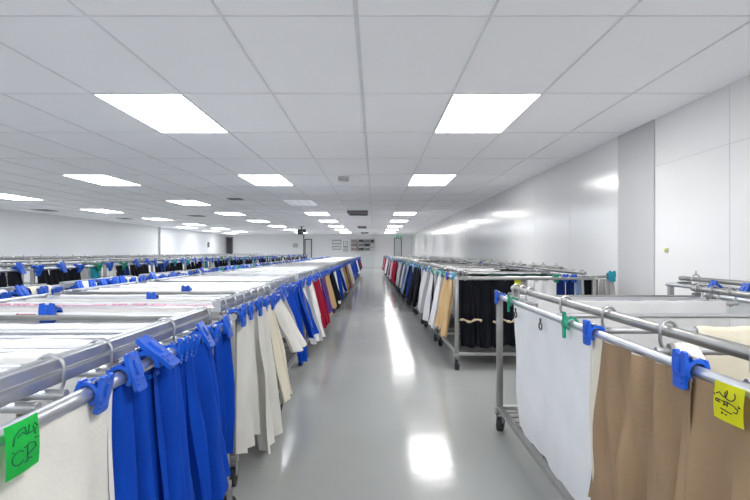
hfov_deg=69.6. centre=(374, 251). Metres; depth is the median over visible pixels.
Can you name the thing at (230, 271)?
draped cloth
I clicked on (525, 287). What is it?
bar
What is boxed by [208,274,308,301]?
draped cloth
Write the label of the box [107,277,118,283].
clamp
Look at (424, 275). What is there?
hanging cloth
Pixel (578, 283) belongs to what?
cloth
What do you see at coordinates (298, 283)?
clamp
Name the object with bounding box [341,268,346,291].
hanging cloth
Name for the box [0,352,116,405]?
draped cloth
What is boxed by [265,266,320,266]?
draped cloth
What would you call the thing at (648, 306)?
draped cloth
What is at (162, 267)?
cloth
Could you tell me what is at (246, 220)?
recessed light
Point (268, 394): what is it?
cloth
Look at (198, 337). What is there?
clamp
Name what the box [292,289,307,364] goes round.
hanging cloth
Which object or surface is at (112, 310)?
draped cloth
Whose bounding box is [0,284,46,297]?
clothes rack
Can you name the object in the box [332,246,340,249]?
notice board
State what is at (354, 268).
hanging cloth
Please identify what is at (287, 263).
draped cloth
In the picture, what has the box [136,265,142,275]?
cloth
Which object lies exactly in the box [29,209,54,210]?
ceiling vent
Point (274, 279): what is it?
bar
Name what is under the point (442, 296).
hanging cloth
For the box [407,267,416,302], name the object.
hanging cloth
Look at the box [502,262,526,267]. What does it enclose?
clothes rack
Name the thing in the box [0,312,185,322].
draped cloth
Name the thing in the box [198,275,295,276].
draped cloth
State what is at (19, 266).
clamp
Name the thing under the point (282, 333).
draped cloth
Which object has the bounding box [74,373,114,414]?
clamp
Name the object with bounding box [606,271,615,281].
clamp
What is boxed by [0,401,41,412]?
bar
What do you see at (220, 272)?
draped cloth
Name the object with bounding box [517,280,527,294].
cloth
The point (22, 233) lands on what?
wall
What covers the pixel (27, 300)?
draped cloth
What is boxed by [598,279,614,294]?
cloth
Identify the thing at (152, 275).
clamp
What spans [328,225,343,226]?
recessed light
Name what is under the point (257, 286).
bar
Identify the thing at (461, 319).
tie
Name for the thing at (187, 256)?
clothes rack
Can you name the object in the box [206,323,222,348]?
clamp
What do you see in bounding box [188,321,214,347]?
clamp
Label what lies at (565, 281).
clamp
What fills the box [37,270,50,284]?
cloth
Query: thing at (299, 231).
projector
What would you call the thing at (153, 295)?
clamp
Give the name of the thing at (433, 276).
draped cloth
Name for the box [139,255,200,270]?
clothes rack
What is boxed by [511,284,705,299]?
bar
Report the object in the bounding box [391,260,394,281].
hanging cloth
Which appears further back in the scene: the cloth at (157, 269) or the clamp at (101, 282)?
the cloth at (157, 269)
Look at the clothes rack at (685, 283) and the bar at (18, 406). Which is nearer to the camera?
the bar at (18, 406)
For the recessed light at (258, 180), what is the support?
in the ceiling
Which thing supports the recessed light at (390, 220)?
in the ceiling
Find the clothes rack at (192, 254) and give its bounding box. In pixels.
[192,254,233,255]
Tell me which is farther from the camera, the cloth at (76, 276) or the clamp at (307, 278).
the cloth at (76, 276)
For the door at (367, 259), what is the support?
in the wall at (322, 245)
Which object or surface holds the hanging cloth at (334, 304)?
hanging from the clothes rack at (320, 269)
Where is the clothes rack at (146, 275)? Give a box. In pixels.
[137,271,180,280]
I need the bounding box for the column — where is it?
[618,119,654,294]
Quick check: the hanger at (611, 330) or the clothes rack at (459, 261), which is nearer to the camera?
the hanger at (611, 330)
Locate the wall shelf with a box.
[351,238,374,250]
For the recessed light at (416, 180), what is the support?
in the ceiling
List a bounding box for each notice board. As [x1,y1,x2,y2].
[332,240,340,243]
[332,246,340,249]
[343,241,347,246]
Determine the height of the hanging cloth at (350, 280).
0.496 m
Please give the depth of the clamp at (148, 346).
1.44 m
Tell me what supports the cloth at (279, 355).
hanging from the clothes rack at (216, 313)
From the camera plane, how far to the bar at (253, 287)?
3.28 m
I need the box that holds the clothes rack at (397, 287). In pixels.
[396,258,446,292]
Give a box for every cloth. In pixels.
[0,272,7,287]
[0,308,217,351]
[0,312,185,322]
[0,323,148,328]
[0,338,147,362]
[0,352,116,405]
[0,389,114,499]
[0,400,29,425]
[7,272,22,286]
[7,302,211,304]
[25,299,214,302]
[26,285,51,294]
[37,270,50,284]
[49,269,61,284]
[59,294,225,297]
[60,269,72,289]
[70,268,80,280]
[72,281,96,287]
[81,268,90,279]
[87,290,242,290]
[90,267,100,278]
[99,288,248,289]
[108,266,116,276]
[108,367,168,499]
[116,266,124,275]
[120,285,256,287]
[123,265,129,275]
[125,276,138,281]
[129,284,262,285]
[130,265,136,275]
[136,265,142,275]
[142,264,148,279]
[146,282,284,337]
[153,351,211,499]
[155,264,160,272]
[159,263,164,271]
[164,280,270,280]
[165,263,169,271]
[169,263,174,270]
[170,279,273,279]
[178,263,182,270]
[182,277,277,278]
[184,343,230,499]
[188,277,280,277]
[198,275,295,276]
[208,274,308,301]
[212,273,295,273]
[213,332,234,453]
[220,272,298,272]
[230,271,302,271]
[236,314,260,453]
[237,270,320,284]
[245,269,310,269]
[252,268,312,268]
[254,306,282,453]
[257,267,316,267]
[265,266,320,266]
[268,303,291,403]
[272,265,323,265]
[274,299,306,352]
[281,264,327,264]
[281,295,297,327]
[286,290,306,353]
[287,263,330,263]
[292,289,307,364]
[296,287,318,338]
[297,262,334,262]
[302,286,318,343]
[303,261,338,261]
[306,282,325,340]
[312,280,326,328]
[316,278,330,324]
[320,276,333,313]
[325,276,332,316]
[327,274,336,308]
[329,273,338,308]
[332,272,341,300]
[334,271,340,303]
[336,269,342,295]
[338,270,343,299]
[339,268,347,291]
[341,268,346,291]
[344,265,350,288]
[346,266,351,283]
[352,262,357,277]
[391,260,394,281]
[394,262,397,285]
[396,262,401,284]
[400,265,404,287]
[400,265,405,290]
[401,265,408,291]
[403,266,410,294]
[405,266,412,297]
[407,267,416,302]
[411,269,418,306]
[413,268,420,303]
[418,270,427,309]
[420,271,430,312]
[422,272,432,320]
[428,274,442,328]
[429,266,487,266]
[431,276,433,300]
[434,276,449,328]
[440,279,453,338]
[451,272,540,317]
[453,268,499,270]
[456,273,546,274]
[458,274,553,322]
[460,280,479,347]
[461,275,560,276]
[468,276,565,294]
[479,280,497,348]
[497,280,515,346]
[514,305,592,499]
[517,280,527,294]
[530,280,554,306]
[536,300,726,363]
[556,280,564,294]
[566,280,573,294]
[575,280,580,294]
[584,279,597,294]
[588,341,692,499]
[589,337,602,477]
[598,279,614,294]
[666,342,705,359]
[684,376,749,499]
[695,326,749,380]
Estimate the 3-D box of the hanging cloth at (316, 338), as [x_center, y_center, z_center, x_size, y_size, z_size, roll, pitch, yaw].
[-0.623,0.589,5.115,0.182,0.555,0.225,0,0,0]
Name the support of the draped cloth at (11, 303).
hanging from the bar at (246, 289)
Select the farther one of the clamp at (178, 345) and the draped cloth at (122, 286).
the draped cloth at (122, 286)
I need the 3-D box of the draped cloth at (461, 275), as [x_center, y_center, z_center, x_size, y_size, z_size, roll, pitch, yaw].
[1.400,0.499,5.550,1.021,0.526,0.130,0,0,0]
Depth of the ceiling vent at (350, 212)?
15.30 m
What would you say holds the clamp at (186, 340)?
attached to the clothes rack at (20, 382)
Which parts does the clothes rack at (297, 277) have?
rail, hook rail, post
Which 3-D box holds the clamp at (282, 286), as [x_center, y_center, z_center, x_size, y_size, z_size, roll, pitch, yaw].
[-0.702,0.287,4.050,0.095,0.102,0.073,0,0,0]
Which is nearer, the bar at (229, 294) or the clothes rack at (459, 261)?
the bar at (229, 294)
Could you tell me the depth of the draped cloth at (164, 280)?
5.57 m
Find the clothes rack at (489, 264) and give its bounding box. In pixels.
[415,262,505,323]
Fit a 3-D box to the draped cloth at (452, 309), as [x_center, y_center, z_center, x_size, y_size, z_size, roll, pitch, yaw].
[1.399,0.499,6.241,1.024,0.524,0.125,0,0,0]
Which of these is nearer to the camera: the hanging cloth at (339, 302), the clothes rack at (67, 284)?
the clothes rack at (67, 284)
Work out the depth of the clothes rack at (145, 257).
12.06 m
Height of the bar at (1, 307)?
0.107 m
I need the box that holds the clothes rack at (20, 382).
[0,308,235,499]
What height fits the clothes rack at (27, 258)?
1.010 m
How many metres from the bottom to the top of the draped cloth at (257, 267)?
0.526 m
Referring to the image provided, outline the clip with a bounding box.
[538,318,542,329]
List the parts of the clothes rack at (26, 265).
post, hook rail, rail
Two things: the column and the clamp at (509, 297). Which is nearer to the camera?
the clamp at (509, 297)
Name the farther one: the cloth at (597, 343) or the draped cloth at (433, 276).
the draped cloth at (433, 276)
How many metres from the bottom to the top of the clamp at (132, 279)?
0.137 m
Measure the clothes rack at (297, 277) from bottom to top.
0.870 m
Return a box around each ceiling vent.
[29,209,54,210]
[283,200,316,205]
[347,210,367,215]
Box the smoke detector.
[338,176,348,181]
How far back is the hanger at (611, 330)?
1.92 m
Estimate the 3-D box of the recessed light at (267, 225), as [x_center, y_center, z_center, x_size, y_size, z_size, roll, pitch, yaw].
[-4.449,-1.176,24.576,0.670,0.008,1.310,0,0,0]
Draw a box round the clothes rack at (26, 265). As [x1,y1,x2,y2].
[23,261,99,284]
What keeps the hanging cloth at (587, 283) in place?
hanging from the rod
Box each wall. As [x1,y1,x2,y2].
[0,209,224,284]
[225,235,410,266]
[411,75,749,326]
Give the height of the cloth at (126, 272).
0.530 m
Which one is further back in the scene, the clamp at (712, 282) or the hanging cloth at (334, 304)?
the hanging cloth at (334, 304)
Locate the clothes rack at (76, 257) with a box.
[1,256,81,283]
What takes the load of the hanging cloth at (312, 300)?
hanging from the clothes rack at (297, 277)
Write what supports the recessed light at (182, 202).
in the ceiling
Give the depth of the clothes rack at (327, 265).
9.18 m
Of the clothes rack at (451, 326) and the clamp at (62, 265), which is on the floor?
the clothes rack at (451, 326)
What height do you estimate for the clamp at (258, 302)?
0.100 m
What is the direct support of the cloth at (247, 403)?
hanging from the clothes rack at (216, 313)
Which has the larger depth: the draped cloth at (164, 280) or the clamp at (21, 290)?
the draped cloth at (164, 280)
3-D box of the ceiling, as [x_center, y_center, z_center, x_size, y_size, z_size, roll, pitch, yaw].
[-3.885,-1.230,16.500,12.950,0.100,41.200,0,0,0]
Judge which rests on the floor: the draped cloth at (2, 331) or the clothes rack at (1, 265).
the clothes rack at (1, 265)
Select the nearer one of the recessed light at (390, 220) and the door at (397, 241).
the recessed light at (390, 220)
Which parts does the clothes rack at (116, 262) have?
hook rail, post, hook rail, rail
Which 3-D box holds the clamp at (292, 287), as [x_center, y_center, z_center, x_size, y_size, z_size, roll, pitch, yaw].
[-0.696,0.311,4.423,0.102,0.108,0.075,0,0,0]
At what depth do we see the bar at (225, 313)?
2.58 m
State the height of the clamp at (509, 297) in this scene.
0.098 m
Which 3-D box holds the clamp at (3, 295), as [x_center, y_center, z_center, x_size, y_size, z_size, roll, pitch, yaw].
[-2.401,0.317,3.459,0.106,0.128,0.090,0,0,0]
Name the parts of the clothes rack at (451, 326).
post, frame, hook rail, rail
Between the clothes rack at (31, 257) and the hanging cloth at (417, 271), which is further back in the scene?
the clothes rack at (31, 257)
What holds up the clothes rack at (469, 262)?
on the floor
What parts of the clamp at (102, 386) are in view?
plate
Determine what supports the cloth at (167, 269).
hanging from the clothes rack at (159, 261)
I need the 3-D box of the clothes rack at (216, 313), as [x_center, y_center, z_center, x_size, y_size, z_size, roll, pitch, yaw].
[-1.458,0.664,3.125,1.644,0.870,1.278,0,0,0]
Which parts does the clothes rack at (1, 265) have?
hook rail, rail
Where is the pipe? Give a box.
[158,227,160,254]
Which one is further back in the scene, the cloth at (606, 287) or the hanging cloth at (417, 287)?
the hanging cloth at (417, 287)
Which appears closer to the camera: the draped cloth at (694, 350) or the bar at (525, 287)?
the draped cloth at (694, 350)
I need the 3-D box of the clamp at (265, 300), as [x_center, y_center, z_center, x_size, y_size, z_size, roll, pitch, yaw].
[-0.648,0.304,3.110,0.080,0.100,0.069,0,0,0]
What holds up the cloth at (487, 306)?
hanging from the bar
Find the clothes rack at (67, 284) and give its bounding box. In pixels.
[51,275,132,289]
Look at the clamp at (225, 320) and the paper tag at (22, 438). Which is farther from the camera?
the clamp at (225, 320)
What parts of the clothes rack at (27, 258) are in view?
hook rail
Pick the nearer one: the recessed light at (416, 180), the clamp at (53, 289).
the clamp at (53, 289)
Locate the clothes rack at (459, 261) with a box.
[403,260,467,303]
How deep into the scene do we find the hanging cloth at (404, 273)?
11.57 m
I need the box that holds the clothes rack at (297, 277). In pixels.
[146,271,314,345]
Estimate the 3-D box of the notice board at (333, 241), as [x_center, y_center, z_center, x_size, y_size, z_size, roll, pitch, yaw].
[-2.620,-0.680,36.984,0.620,0.300,0.028,0,0,0]
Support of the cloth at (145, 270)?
hanging from the clothes rack at (116, 262)
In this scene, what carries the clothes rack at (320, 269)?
on the floor
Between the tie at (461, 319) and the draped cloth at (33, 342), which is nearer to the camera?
the draped cloth at (33, 342)
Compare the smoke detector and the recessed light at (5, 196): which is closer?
the smoke detector
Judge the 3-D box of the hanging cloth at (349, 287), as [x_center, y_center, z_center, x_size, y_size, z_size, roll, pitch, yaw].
[-0.672,0.610,13.253,0.153,0.594,0.431,0,0,0]
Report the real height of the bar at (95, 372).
0.107 m
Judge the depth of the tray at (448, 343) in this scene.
5.38 m
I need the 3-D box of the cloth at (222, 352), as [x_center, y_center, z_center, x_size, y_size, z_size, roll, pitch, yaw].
[-0.591,0.558,2.068,0.073,0.492,0.207,0,0,0]
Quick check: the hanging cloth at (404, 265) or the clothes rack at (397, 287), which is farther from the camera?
the clothes rack at (397, 287)
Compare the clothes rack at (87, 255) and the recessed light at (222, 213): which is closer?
the clothes rack at (87, 255)
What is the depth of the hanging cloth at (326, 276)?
7.68 m
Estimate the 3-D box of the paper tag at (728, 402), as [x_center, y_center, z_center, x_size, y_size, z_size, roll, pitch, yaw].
[0.685,0.294,1.050,0.009,0.074,0.088,0,0,0]
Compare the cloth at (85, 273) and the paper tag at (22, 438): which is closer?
the paper tag at (22, 438)
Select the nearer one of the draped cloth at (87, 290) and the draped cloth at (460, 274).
the draped cloth at (87, 290)
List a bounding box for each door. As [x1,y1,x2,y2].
[226,237,232,256]
[305,239,311,257]
[360,253,373,267]
[394,238,401,255]
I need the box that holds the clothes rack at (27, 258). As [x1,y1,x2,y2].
[0,257,34,262]
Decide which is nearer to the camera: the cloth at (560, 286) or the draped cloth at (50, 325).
the draped cloth at (50, 325)
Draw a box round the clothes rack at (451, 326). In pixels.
[424,264,540,340]
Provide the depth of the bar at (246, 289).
3.11 m
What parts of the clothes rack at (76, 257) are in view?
hook rail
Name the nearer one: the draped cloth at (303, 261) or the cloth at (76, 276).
the cloth at (76, 276)
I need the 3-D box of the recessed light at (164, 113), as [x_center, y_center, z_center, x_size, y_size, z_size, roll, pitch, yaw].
[-1.769,-1.176,4.663,0.670,0.008,1.310,0,0,0]
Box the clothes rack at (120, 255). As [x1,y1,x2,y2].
[120,255,186,272]
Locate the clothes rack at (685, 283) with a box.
[665,276,749,294]
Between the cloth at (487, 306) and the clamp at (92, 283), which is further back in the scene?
the cloth at (487, 306)
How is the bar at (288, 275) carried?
hanging from the clothes rack at (79, 291)
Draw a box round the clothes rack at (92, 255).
[89,255,167,270]
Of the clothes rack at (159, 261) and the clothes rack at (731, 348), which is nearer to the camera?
the clothes rack at (731, 348)
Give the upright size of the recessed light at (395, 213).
0.008 m
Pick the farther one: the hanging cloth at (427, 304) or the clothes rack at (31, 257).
the clothes rack at (31, 257)
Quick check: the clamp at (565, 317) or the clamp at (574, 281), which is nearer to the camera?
the clamp at (565, 317)
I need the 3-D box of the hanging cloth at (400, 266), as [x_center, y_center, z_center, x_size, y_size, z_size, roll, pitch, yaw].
[0.600,0.529,13.359,0.131,0.556,0.678,0,0,0]
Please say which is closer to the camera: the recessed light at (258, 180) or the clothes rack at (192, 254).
the recessed light at (258, 180)
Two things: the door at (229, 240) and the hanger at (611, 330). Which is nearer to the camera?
the hanger at (611, 330)
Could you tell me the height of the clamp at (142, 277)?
0.151 m
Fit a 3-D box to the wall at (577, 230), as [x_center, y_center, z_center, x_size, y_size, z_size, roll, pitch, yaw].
[2.540,-0.040,16.500,0.100,2.280,41.000,0,0,0]
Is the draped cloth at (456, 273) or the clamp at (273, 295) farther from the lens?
the draped cloth at (456, 273)
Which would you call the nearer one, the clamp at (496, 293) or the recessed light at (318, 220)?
the clamp at (496, 293)
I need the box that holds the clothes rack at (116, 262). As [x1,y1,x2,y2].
[1,260,148,277]
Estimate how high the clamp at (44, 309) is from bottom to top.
0.116 m
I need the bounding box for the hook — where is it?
[691,271,700,283]
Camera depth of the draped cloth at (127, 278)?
5.30 m
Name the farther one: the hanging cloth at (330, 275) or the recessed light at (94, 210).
the recessed light at (94, 210)
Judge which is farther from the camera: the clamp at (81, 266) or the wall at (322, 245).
the wall at (322, 245)
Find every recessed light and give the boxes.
[0,193,40,199]
[63,175,141,185]
[80,209,123,212]
[92,94,228,132]
[142,218,167,219]
[165,200,211,205]
[184,224,205,225]
[214,212,243,214]
[238,175,293,185]
[246,220,267,221]
[267,225,285,226]
[304,212,328,214]
[318,220,337,221]
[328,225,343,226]
[390,220,407,221]
[393,212,416,214]
[408,175,455,185]
[434,94,541,132]
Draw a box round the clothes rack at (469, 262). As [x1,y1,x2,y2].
[408,261,484,311]
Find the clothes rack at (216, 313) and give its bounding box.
[0,285,282,486]
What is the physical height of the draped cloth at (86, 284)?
0.380 m
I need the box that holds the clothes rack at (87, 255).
[59,255,144,276]
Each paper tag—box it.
[3,412,39,482]
[713,379,744,429]
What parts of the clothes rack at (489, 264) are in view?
hook rail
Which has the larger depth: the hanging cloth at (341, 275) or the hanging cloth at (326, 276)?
the hanging cloth at (341, 275)
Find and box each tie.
[459,318,481,322]
[493,319,513,323]
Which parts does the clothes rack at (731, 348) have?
post, frame, rail, hook rail, hook rail, rail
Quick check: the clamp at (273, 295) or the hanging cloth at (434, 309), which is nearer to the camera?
the clamp at (273, 295)
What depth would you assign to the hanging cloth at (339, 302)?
9.50 m
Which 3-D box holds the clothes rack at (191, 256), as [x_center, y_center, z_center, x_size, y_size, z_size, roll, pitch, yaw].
[-4.300,0.609,15.275,1.565,0.980,1.417,0,0,0]
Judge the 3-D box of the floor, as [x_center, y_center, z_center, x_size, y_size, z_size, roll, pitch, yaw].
[-3.885,1.150,16.500,12.950,0.100,41.200,0,0,0]
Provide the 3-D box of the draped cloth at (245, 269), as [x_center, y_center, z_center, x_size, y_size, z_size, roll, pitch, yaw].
[-1.529,0.549,9.111,1.324,0.526,0.137,0,0,0]
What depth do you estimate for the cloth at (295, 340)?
3.52 m
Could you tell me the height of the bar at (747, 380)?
0.110 m
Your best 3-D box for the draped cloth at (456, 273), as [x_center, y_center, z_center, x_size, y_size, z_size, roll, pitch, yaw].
[1.400,0.499,6.010,1.021,0.526,0.130,0,0,0]
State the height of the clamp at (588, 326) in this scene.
0.083 m
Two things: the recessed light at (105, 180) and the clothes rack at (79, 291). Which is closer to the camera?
the clothes rack at (79, 291)
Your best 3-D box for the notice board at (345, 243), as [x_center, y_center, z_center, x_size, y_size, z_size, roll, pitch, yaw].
[-2.020,-0.520,36.984,0.300,0.420,0.028,0,0,0]
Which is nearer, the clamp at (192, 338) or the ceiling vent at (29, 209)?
the clamp at (192, 338)
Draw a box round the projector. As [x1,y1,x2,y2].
[297,226,305,234]
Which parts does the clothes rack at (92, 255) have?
hook rail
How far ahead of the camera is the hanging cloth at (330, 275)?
8.66 m
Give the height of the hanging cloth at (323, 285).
0.496 m
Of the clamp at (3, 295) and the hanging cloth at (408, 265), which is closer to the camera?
the clamp at (3, 295)
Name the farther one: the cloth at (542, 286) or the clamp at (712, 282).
the cloth at (542, 286)
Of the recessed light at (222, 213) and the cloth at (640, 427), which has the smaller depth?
the cloth at (640, 427)
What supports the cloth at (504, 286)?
hanging from the bar
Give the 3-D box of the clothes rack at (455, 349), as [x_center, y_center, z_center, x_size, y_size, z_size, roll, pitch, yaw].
[1.400,0.640,5.681,1.345,0.918,1.366,0,0,0]
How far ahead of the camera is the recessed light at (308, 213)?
16.45 m
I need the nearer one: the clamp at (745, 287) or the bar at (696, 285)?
the clamp at (745, 287)
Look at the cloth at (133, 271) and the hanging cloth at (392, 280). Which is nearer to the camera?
the cloth at (133, 271)
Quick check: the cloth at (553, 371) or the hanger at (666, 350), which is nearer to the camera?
the hanger at (666, 350)
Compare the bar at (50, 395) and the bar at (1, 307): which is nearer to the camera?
the bar at (50, 395)
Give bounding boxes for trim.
[0,0,749,234]
[422,84,749,326]
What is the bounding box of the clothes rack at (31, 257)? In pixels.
[10,256,115,282]
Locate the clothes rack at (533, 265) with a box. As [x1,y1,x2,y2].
[523,264,570,276]
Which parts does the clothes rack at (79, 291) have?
rail, hook rail, frame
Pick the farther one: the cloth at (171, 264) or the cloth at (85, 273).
the cloth at (171, 264)
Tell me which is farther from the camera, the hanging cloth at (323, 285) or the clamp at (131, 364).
the hanging cloth at (323, 285)
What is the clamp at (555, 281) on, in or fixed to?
attached to the bar
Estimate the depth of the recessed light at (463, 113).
4.54 m
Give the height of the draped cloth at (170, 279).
0.526 m
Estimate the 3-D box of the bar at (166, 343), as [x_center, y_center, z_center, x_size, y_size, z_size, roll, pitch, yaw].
[-1.410,0.270,1.790,1.500,0.107,0.023,0,0,0]
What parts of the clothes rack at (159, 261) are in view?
hook rail, hook rail, rail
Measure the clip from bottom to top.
0.052 m
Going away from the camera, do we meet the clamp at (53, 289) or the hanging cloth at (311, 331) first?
the clamp at (53, 289)
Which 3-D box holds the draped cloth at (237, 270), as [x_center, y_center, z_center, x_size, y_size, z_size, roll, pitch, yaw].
[-1.528,0.549,8.579,1.321,0.526,0.143,0,0,0]
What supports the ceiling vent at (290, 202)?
in the ceiling
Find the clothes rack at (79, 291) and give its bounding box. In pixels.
[60,276,302,398]
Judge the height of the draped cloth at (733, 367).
0.525 m
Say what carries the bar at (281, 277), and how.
hanging from the clothes rack at (79, 291)
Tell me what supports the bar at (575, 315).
hanging from the clothes rack at (731, 348)
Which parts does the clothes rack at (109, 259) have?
hook rail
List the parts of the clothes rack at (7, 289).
hook rail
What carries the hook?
hanging from the clothes rack at (685, 283)
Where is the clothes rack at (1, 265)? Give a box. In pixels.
[0,264,25,284]
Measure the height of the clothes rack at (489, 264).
0.918 m
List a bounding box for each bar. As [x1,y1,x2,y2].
[0,292,244,309]
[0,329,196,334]
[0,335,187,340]
[0,337,113,376]
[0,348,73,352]
[0,364,116,367]
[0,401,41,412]
[12,287,258,302]
[21,353,68,402]
[30,286,264,299]
[47,284,269,297]
[88,279,278,290]
[103,278,281,288]
[110,277,285,287]
[129,275,291,284]
[157,317,175,345]
[191,306,210,328]
[213,297,227,314]
[222,294,236,312]
[238,289,252,305]
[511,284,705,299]
[518,285,721,302]
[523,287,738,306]
[557,295,749,317]
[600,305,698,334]
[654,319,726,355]
[743,351,749,383]
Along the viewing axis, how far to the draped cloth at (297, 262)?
15.10 m
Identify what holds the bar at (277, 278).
hanging from the clothes rack at (79, 291)
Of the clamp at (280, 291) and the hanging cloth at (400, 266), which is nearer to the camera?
the clamp at (280, 291)
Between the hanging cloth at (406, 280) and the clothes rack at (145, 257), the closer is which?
the hanging cloth at (406, 280)
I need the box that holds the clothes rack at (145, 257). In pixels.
[142,257,226,267]
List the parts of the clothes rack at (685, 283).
post, rail, hook rail, rail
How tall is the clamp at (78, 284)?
0.127 m
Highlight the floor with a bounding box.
[231,268,563,499]
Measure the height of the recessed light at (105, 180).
0.008 m
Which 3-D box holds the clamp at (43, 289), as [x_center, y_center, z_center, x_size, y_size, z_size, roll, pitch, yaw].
[-2.401,0.310,3.852,0.107,0.140,0.098,0,0,0]
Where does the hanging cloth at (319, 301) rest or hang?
hanging from the clothes rack at (297, 277)
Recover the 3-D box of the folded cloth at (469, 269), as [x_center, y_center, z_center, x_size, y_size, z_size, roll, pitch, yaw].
[1.010,0.183,5.560,0.420,0.020,0.620,0,0,0]
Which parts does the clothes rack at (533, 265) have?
hook rail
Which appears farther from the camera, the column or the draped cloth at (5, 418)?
the column
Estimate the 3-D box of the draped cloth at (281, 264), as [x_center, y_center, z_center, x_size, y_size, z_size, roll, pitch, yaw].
[-1.541,0.549,12.641,1.324,0.526,0.137,0,0,0]
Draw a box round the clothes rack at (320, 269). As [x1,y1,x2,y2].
[198,267,322,280]
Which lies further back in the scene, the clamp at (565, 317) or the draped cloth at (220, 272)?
the draped cloth at (220, 272)
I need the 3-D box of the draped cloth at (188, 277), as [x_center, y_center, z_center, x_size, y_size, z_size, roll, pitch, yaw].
[-1.516,0.549,6.285,1.321,0.526,0.143,0,0,0]
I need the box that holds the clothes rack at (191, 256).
[191,256,254,263]
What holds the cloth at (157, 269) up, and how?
hanging from the clothes rack at (159, 261)
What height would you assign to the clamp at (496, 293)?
0.083 m
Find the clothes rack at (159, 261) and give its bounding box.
[62,258,182,276]
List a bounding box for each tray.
[446,334,515,351]
[507,411,547,463]
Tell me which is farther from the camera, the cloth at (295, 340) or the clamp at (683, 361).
the cloth at (295, 340)
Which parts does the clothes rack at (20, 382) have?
hook rail, rail, post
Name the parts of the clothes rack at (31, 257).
hook rail, hook rail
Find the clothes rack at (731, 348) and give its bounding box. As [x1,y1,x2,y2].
[494,286,749,499]
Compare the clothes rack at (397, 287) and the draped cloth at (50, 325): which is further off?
the clothes rack at (397, 287)
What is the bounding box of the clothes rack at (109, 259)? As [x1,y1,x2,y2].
[108,258,207,270]
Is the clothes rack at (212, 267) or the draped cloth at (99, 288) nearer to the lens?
the draped cloth at (99, 288)
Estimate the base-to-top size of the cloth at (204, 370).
0.542 m
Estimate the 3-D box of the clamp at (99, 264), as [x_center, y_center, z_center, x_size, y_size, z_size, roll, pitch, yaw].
[-3.531,0.185,6.877,0.101,0.125,0.087,0,0,0]
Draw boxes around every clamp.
[0,291,11,298]
[12,262,25,273]
[12,285,29,296]
[29,286,48,293]
[31,265,44,275]
[38,303,62,322]
[51,286,62,294]
[55,261,66,271]
[68,281,83,289]
[74,263,84,272]
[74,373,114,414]
[88,279,96,286]
[93,262,102,270]
[97,278,107,285]
[104,262,113,270]
[106,351,147,392]
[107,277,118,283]
[118,275,125,282]
[119,261,128,269]
[126,277,135,281]
[132,259,140,266]
[133,335,179,379]
[137,275,144,281]
[146,272,157,279]
[146,292,158,298]
[163,339,182,364]
[170,337,189,361]
[177,335,195,355]
[181,285,191,290]
[183,334,201,356]
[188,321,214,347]
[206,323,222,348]
[211,314,232,338]
[228,304,246,326]
[247,297,262,315]
[247,302,253,319]
[262,292,275,309]
[262,296,269,310]
[271,293,281,305]
[275,283,287,296]
[276,288,285,300]
[285,283,296,291]
[291,280,300,291]
[302,276,309,285]
[494,290,505,303]
[507,293,518,311]
[552,274,558,282]
[561,311,578,337]
[562,274,568,282]
[570,274,576,282]
[582,319,604,345]
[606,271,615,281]
[672,349,710,389]
[705,280,722,294]
[739,282,749,298]
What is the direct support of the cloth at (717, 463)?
hanging from the clothes rack at (731, 348)
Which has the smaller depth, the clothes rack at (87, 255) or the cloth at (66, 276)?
the cloth at (66, 276)
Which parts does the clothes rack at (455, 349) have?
rail, post, hook rail, frame, hook rail, rail, post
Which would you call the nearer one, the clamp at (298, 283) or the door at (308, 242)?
the clamp at (298, 283)
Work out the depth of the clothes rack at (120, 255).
16.11 m
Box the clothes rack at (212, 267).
[186,267,215,275]
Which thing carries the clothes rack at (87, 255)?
on the floor
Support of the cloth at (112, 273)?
hanging from the clothes rack at (116, 262)
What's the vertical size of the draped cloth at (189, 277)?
0.526 m
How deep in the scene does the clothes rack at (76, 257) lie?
10.72 m
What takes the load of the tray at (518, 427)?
on the clothes rack at (731, 348)
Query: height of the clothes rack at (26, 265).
0.980 m
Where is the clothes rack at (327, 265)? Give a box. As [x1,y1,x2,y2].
[230,265,334,312]
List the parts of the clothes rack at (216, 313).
rail, post, hook rail, rail, post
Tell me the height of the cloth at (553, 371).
0.672 m
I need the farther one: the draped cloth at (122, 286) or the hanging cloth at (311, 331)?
the hanging cloth at (311, 331)
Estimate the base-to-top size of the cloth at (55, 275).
0.541 m
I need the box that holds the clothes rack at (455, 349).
[437,267,597,369]
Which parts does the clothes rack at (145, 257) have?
hook rail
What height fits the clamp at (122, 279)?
0.147 m
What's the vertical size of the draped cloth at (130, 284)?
0.526 m
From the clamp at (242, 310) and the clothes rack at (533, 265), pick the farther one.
the clothes rack at (533, 265)
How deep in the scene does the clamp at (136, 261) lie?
7.95 m
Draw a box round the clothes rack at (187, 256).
[170,256,242,269]
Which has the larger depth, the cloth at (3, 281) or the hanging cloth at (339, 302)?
the hanging cloth at (339, 302)
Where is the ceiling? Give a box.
[0,0,749,234]
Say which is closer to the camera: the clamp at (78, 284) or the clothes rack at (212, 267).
the clamp at (78, 284)

